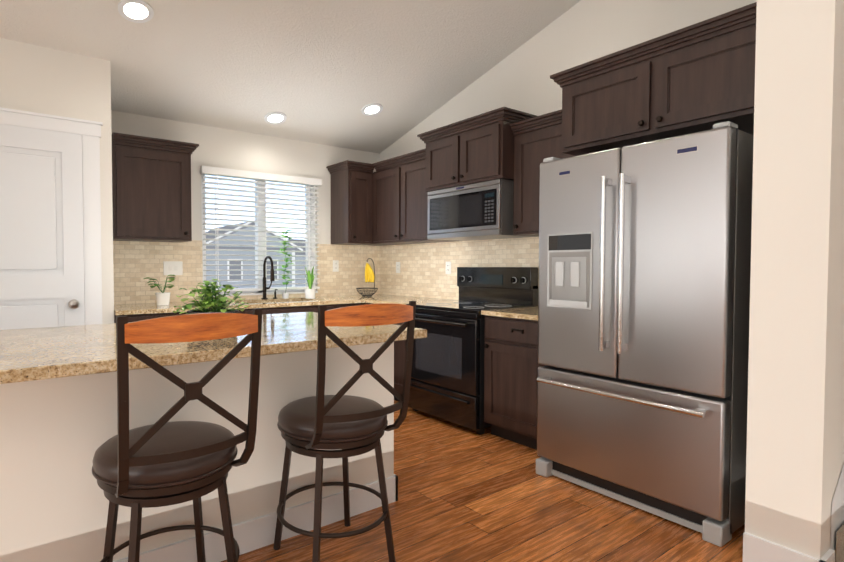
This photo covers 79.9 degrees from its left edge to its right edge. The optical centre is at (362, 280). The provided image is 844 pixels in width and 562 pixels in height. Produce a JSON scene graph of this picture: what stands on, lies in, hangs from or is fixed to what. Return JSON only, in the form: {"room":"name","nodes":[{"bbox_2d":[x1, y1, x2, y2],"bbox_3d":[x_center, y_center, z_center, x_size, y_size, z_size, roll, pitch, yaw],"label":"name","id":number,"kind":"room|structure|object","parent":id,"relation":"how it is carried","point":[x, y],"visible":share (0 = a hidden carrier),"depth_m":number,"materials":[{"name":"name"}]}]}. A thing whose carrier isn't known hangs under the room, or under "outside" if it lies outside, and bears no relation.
{"room":"kitchen","nodes":[
{"label":"kitchen","id":0,"kind":"room"},
{"bbox_2d":[0,38,113,323],"bbox_3d":[-4.039,-0.587,2.134,5.280,3.400,0.600,-1,2,-35],"label":"wall","id":1,"kind":"structure","parent":0,"point":[41,79],"depth_m":3.25,"materials":[{"name":"white paint"}]},
{"bbox_2d":[0,124,84,329],"bbox_3d":[-2.151,0.064,3.038,0.810,2.025,0.103,-1,2,-35],"label":"pantry door","id":2,"kind":"structure","parent":1,"relation":"in","point":[41,241],"depth_m":3.14,"materials":[{"name":"white paint"}]},
{"bbox_2d":[0,107,102,324],"bbox_3d":[-2.171,0.020,3.065,1.056,2.133,0.035,-1,2,-35],"label":"door frame","id":3,"kind":"structure","parent":1,"relation":"attached to","point":[89,131],"depth_m":3.30,"materials":[{"name":"white wood"}]},
{"bbox_2d":[0,342,393,561],"bbox_3d":[-1.178,0.711,1.642,3.170,0.833,0.120,-1,2,-35],"label":"island base","id":4,"kind":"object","parent":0,"point":[55,433],"depth_m":1.84,"materials":[{"name":"white paint"}]},
{"bbox_2d":[113,474,397,561],"bbox_3d":[-1.133,1.067,1.601,3.185,0.125,0.015,-1,2,-35],"label":"baseboard","id":5,"kind":"structure","parent":4,"relation":"attached to","point":[253,534],"depth_m":2.11,"materials":[{"name":"white"}]},
{"bbox_2d":[111,110,379,303],"bbox_3d":[-3.080,-0.519,3.243,8.120,3.200,0.120,-1,2,-35],"label":"wall","id":6,"kind":"structure","parent":0,"point":[231,149],"depth_m":4.56,"materials":[{"name":"white paint"}]},
{"bbox_2d":[111,132,198,242],"bbox_3d":[-1.648,-0.699,3.930,0.612,0.762,0.378,-1,2,-35],"label":"upper cabinet","id":7,"kind":"object","parent":6,"relation":"attached to","point":[151,189],"visible":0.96,"depth_m":3.78,"materials":[{"name":"brown wood"}]},
{"bbox_2d":[113,240,378,303],"bbox_3d":[-0.925,-0.099,4.676,2.720,0.525,0.012,-1,2,-35],"label":"backsplash","id":8,"kind":"structure","parent":6,"relation":"attached to","point":[135,263],"depth_m":4.26,"materials":[{"name":"beige tile"}]},
{"bbox_2d":[163,261,182,274],"bbox_3d":[-1.590,-0.107,4.196,0.155,0.116,0.014,-1,2,-35],"label":"outlet","id":9,"kind":"object","parent":8,"relation":"attached to","point":[172,267],"visible":0.98,"depth_m":4.20,"materials":[{"name":"white plastic"}]},
{"bbox_2d":[333,260,338,271],"bbox_3d":[-0.273,-0.154,5.116,0.070,0.116,0.009,-1,2,-35],"label":"electrical outlet","id":10,"kind":"object","parent":8,"relation":"attached to","point":[335,265],"visible":1,"depth_m":5.12,"materials":[{"name":"white plastic"}]},
{"bbox_2d":[201,174,317,296],"bbox_3d":[-0.951,-0.434,4.706,1.146,1.125,0.118,-1,2,-35],"label":"window","id":11,"kind":"structure","parent":6,"relation":"in","point":[271,292],"depth_m":4.70,"materials":[{"name":"white plastic"}]},
{"bbox_2d":[200,166,321,291],"bbox_3d":[-0.905,-0.455,4.639,1.176,1.080,0.071,-1,2,-35],"label":"window blind","id":12,"kind":"object","parent":11,"relation":"attached to","point":[224,172],"visible":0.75,"depth_m":4.59,"materials":[{"name":"white plastic"}]},
{"bbox_2d":[326,160,374,244],"bbox_3d":[-0.117,-0.762,4.994,0.340,0.782,0.378,-1,2,-35],"label":"upper cabinet","id":13,"kind":"object","parent":6,"relation":"attached to","point":[351,202],"visible":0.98,"depth_m":4.89,"materials":[{"name":"brown wood"}]},
{"bbox_2d":[0,0,580,153],"bbox_3d":[-0.523,-1.985,-0.577,8.240,1.617,9.240,-1,2,-35],"label":"ceiling","id":14,"kind":"structure","parent":0,"point":[324,72],"depth_m":3.62,"materials":[{"name":"white paint"}]},
{"bbox_2d":[118,0,153,22],"bbox_3d":[-1.350,-1.611,2.977,0.196,0.059,0.191,-1,2,-35],"label":"recessed light","id":15,"kind":"object","parent":14,"relation":"in","point":[138,11],"visible":1,"depth_m":2.98,"materials":[{"name":"white paint"}]},
{"bbox_2d":[264,112,286,123],"bbox_3d":[-0.764,-1.430,4.390,0.196,0.059,0.191,-1,2,-35],"label":"recessed light","id":16,"kind":"object","parent":14,"relation":"in","point":[275,118],"visible":1,"depth_m":4.38,"materials":[{"name":"white paint"}]},
{"bbox_2d":[361,103,382,115],"bbox_3d":[0.088,-1.541,4.493,0.196,0.059,0.191,-1,2,-35],"label":"recessed light","id":17,"kind":"object","parent":14,"relation":"in","point":[372,109],"visible":1,"depth_m":4.49,"materials":[{"name":"white paint"}]},
{"bbox_2d":[221,400,744,561],"bbox_3d":[-0.508,1.218,-0.400,8.120,0.060,9.120,-1,2,-35],"label":"floor","id":18,"kind":"structure","parent":0,"point":[465,494],"depth_m":2.30,"materials":[{"name":"brown wood"}]},
{"bbox_2d":[114,312,186,322],"bbox_3d":[-1.631,0.642,3.817,0.550,0.842,0.640,-1,2,-35],"label":"base cabinet","id":19,"kind":"object","parent":18,"relation":"on","point":[134,317],"depth_m":3.50,"materials":[{"name":"brown wood"}]},
{"bbox_2d":[92,308,261,561],"bbox_3d":[-0.609,0.606,1.600,0.452,1.046,0.555,-1,2,-35],"label":"stool","id":20,"kind":"object","parent":18,"relation":"on","point":[161,461],"visible":1,"depth_m":1.46,"materials":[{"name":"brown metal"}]},
{"bbox_2d":[238,308,253,314],"bbox_3d":[-1.230,0.634,4.096,0.428,0.842,0.640,-1,2,-35],"label":"base cabinet","id":21,"kind":"object","parent":18,"relation":"on","point":[247,311],"depth_m":3.93,"materials":[{"name":"brown wood"}]},
{"bbox_2d":[290,303,365,312],"bbox_3d":[-0.313,0.616,4.735,0.418,0.842,0.640,-1,2,-35],"label":"base cabinet","id":22,"kind":"object","parent":18,"relation":"on","point":[311,308],"depth_m":4.27,"materials":[{"name":"brown wood"}]},
{"bbox_2d":[114,294,458,314],"bbox_3d":[-0.567,0.294,4.174,2.716,0.230,1.260,-1,2,-35],"label":"countertop","id":23,"kind":"structure","parent":22,"relation":"on","point":[137,308],"depth_m":4.28,"materials":[{"name":"stone"}]},
{"bbox_2d":[144,275,174,304],"bbox_3d":[-1.562,0.069,3.868,0.241,0.235,0.287,-1,2,-35],"label":"plant","id":24,"kind":"object","parent":23,"relation":"on","point":[162,297],"visible":1,"depth_m":3.85,"materials":[{"name":"green plant"}]},
{"bbox_2d":[261,256,274,298],"bbox_3d":[-0.835,-0.029,4.511,0.096,0.394,0.218,-1,2,-35],"label":"faucet","id":25,"kind":"object","parent":23,"relation":"on","point":[264,276],"visible":1,"depth_m":4.55,"materials":[{"name":"brown metal"}]},
{"bbox_2d":[276,230,294,298],"bbox_3d":[-0.713,-0.158,4.651,0.192,0.643,0.099,-1,2,-35],"label":"plant","id":26,"kind":"object","parent":23,"relation":"on","point":[285,295],"visible":1,"depth_m":4.64,"materials":[{"name":"green plant"}]},
{"bbox_2d":[305,266,315,298],"bbox_3d":[-0.490,0.013,4.684,0.111,0.300,0.110,-1,2,-35],"label":"snake plant","id":27,"kind":"object","parent":23,"relation":"on","point":[310,291],"visible":1,"depth_m":4.66,"materials":[{"name":"green plant"}]},
{"bbox_2d":[356,258,377,295],"bbox_3d":[0.047,-0.039,5.033,0.223,0.384,0.223,-1,2,-35],"label":"stand","id":28,"kind":"object","parent":23,"relation":"on","point":[369,275],"visible":1,"depth_m":5.03,"materials":[{"name":"black"}]},
{"bbox_2d":[273,301,415,561],"bbox_3d":[-0.089,0.595,1.974,0.452,1.046,0.555,-1,2,-35],"label":"stool","id":29,"kind":"object","parent":18,"relation":"on","point":[349,425],"visible":1,"depth_m":1.83,"materials":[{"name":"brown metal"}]},
{"bbox_2d":[368,303,405,400],"bbox_3d":[0.460,0.623,4.496,0.668,0.842,0.595,-1,2,-35],"label":"base cabinet","id":30,"kind":"object","parent":18,"relation":"on","point":[399,354],"depth_m":4.20,"materials":[{"name":"brown wood"}]},
{"bbox_2d":[406,267,537,434],"bbox_3d":[0.812,0.476,3.898,0.738,1.169,0.768,-1,2,-35],"label":"range","id":31,"kind":"object","parent":18,"relation":"on","point":[447,378],"visible":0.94,"depth_m":3.73,"materials":[{"name":"black metal"}]},
{"bbox_2d":[484,315,544,449],"bbox_3d":[1.244,0.655,3.371,0.668,0.842,0.588,-1,2,-35],"label":"base cabinet","id":32,"kind":"object","parent":18,"relation":"on","point":[511,365],"visible":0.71,"depth_m":3.25,"materials":[{"name":"brown wood"}]},
{"bbox_2d":[481,306,537,319],"bbox_3d":[1.251,0.217,3.366,0.653,0.030,0.591,-1,2,-35],"label":"countertop","id":33,"kind":"structure","parent":32,"relation":"on","point":[529,313],"depth_m":3.32,"materials":[{"name":"stone"}]},
{"bbox_2d":[536,121,753,546],"bbox_3d":[1.554,0.210,2.650,0.908,1.775,0.911,-1,2,-35],"label":"refrigerator","id":34,"kind":"object","parent":18,"relation":"on","point":[644,307],"visible":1,"depth_m":2.30,"materials":[{"name":"grey metal"}]},
{"bbox_2d":[836,524,843,561],"bbox_3d":[2.392,0.767,1.671,0.780,0.720,1.025,-1,2,-35],"label":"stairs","id":35,"kind":"structure","parent":18,"relation":"on","point":[840,545],"depth_m":1.87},
{"bbox_2d":[380,0,756,306],"bbox_3d":[2.809,-1.476,1.759,0.120,5.200,9.000,-1,2,-35],"label":"wall","id":36,"kind":"structure","parent":0,"point":[577,34],"depth_m":3.63,"materials":[{"name":"white paint"}]},
{"bbox_2d":[364,148,454,245],"bbox_3d":[0.385,-0.756,4.822,0.378,0.782,1.235,-1,2,-35],"label":"upper cabinet","id":37,"kind":"object","parent":36,"relation":"attached to","point":[399,205],"visible":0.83,"depth_m":4.61,"materials":[{"name":"brown wood"}]},
{"bbox_2d":[379,236,538,299],"bbox_3d":[0.936,-0.100,4.373,0.012,0.545,2.613,-1,2,-35],"label":"backsplash","id":38,"kind":"structure","parent":36,"relation":"attached to","point":[422,273],"depth_m":4.65,"materials":[{"name":"beige tile"}]},
{"bbox_2d":[396,262,399,272],"bbox_3d":[0.368,-0.140,5.169,0.009,0.116,0.070,-1,2,-35],"label":"electrical outlet","id":39,"kind":"object","parent":38,"relation":"attached to","point":[397,267],"visible":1,"depth_m":5.17,"materials":[{"name":"white plastic"}]},
{"bbox_2d":[446,262,450,273],"bbox_3d":[0.785,-0.120,4.570,0.009,0.116,0.070,-1,2,-35],"label":"electrical outlet","id":40,"kind":"object","parent":38,"relation":"attached to","point":[448,267],"visible":1,"depth_m":4.56,"materials":[{"name":"white plastic"}]},
{"bbox_2d":[417,107,536,191],"bbox_3d":[0.919,-0.976,3.944,0.498,0.472,0.900,-1,2,-35],"label":"upper cabinet","id":41,"kind":"object","parent":36,"relation":"attached to","point":[475,149],"visible":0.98,"depth_m":3.71,"materials":[{"name":"brown wood"}]},
{"bbox_2d":[427,179,535,240],"bbox_3d":[0.925,-0.538,3.961,0.424,0.395,0.760,-1,2,-35],"label":"microwave","id":42,"kind":"object","parent":41,"relation":"attached to","point":[480,211],"visible":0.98,"depth_m":3.75,"materials":[{"name":"grey metal"}]},
{"bbox_2d":[510,109,573,236],"bbox_3d":[1.357,-0.716,3.428,0.378,0.782,0.555,-1,2,-35],"label":"upper cabinet","id":43,"kind":"object","parent":36,"relation":"attached to","point":[537,140],"visible":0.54,"depth_m":3.44,"materials":[{"name":"brown wood"}]},
{"bbox_2d":[550,2,756,155],"bbox_3d":[1.689,-0.982,2.707,0.648,0.457,1.088,-1,2,-35],"label":"upper cabinet","id":44,"kind":"object","parent":36,"relation":"attached to","point":[696,77],"visible":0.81,"depth_m":2.47,"materials":[{"name":"brown wood"}]},
{"bbox_2d":[745,0,843,561],"bbox_3d":[1.955,-1.086,2.086,0.920,4.400,0.226,-1,2,-35],"label":"wall","id":45,"kind":"structure","parent":0,"point":[795,440],"depth_m":1.84,"materials":[{"name":"white paint"}]},
{"bbox_2d":[743,532,834,561],"bbox_3d":[1.625,1.058,1.910,0.135,0.125,0.241,-1,2,-35],"label":"baseboard","id":46,"kind":"structure","parent":45,"relation":"attached to","point":[757,549],"depth_m":1.90,"materials":[{"name":"white"}]},
{"bbox_2d":[830,465,843,560],"bbox_3d":[2.070,0.685,2.078,0.800,0.860,0.001,-1,2,-35],"label":"trim","id":47,"kind":"structure","parent":45,"relation":"attached to","point":[837,517],"depth_m":1.90,"materials":[{"name":"white"}]},
{"label":"outside","id":48,"kind":"structure","parent":0,"visible":0},
{"bbox_2d":[205,175,304,238],"bbox_3d":[-17.326,-17.222,47.618,100.000,46.000,0.001,-1,2,-35],"label":"sky","id":49,"kind":"structure","parent":48,"point":[253,209],"depth_m":51.99,"materials":[{"name":"white"}]},
{"label":"lawn","id":50,"kind":"structure","parent":48,"visible":0},
{"bbox_2d":[206,222,302,287],"bbox_3d":[-10.241,-0.629,39.327,8.064,7.712,8.495,-1,2,-35],"label":"house","id":51,"kind":"structure","parent":50,"relation":"on","point":[242,257],"depth_m":35.79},
{"bbox_2d":[287,239,304,285],"bbox_3d":[-13.995,-0.487,39.822,25.000,7.400,11.400,-1,2,-35],"label":"house","id":52,"kind":"structure","parent":50,"relation":"on","point":[300,263],"depth_m":39.52,"materials":[{"name":"grey"}]},
{"bbox_3d":[-1.480,0.701,1.987,3.068,0.832,0.788,-1,2,-35],"label":"base cabinet","id":53,"kind":"object","parent":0,"visible":0},
{"bbox_2d":[0,312,426,383],"bbox_3d":[-1.343,0.264,1.928,3.240,0.040,1.140,-1,2,-35],"label":"countertop","id":54,"kind":"structure","parent":53,"relation":"on","point":[29,354],"depth_m":1.92,"materials":[{"name":"stone"}]},
{"bbox_2d":[173,278,248,313],"bbox_3d":[-0.674,0.111,2.262,0.350,0.244,0.304,-1,2,-35],"label":"herb plant","id":55,"kind":"object","parent":54,"relation":"on","point":[210,301],"visible":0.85,"depth_m":2.23,"materials":[{"name":"green plant"}]}
]}

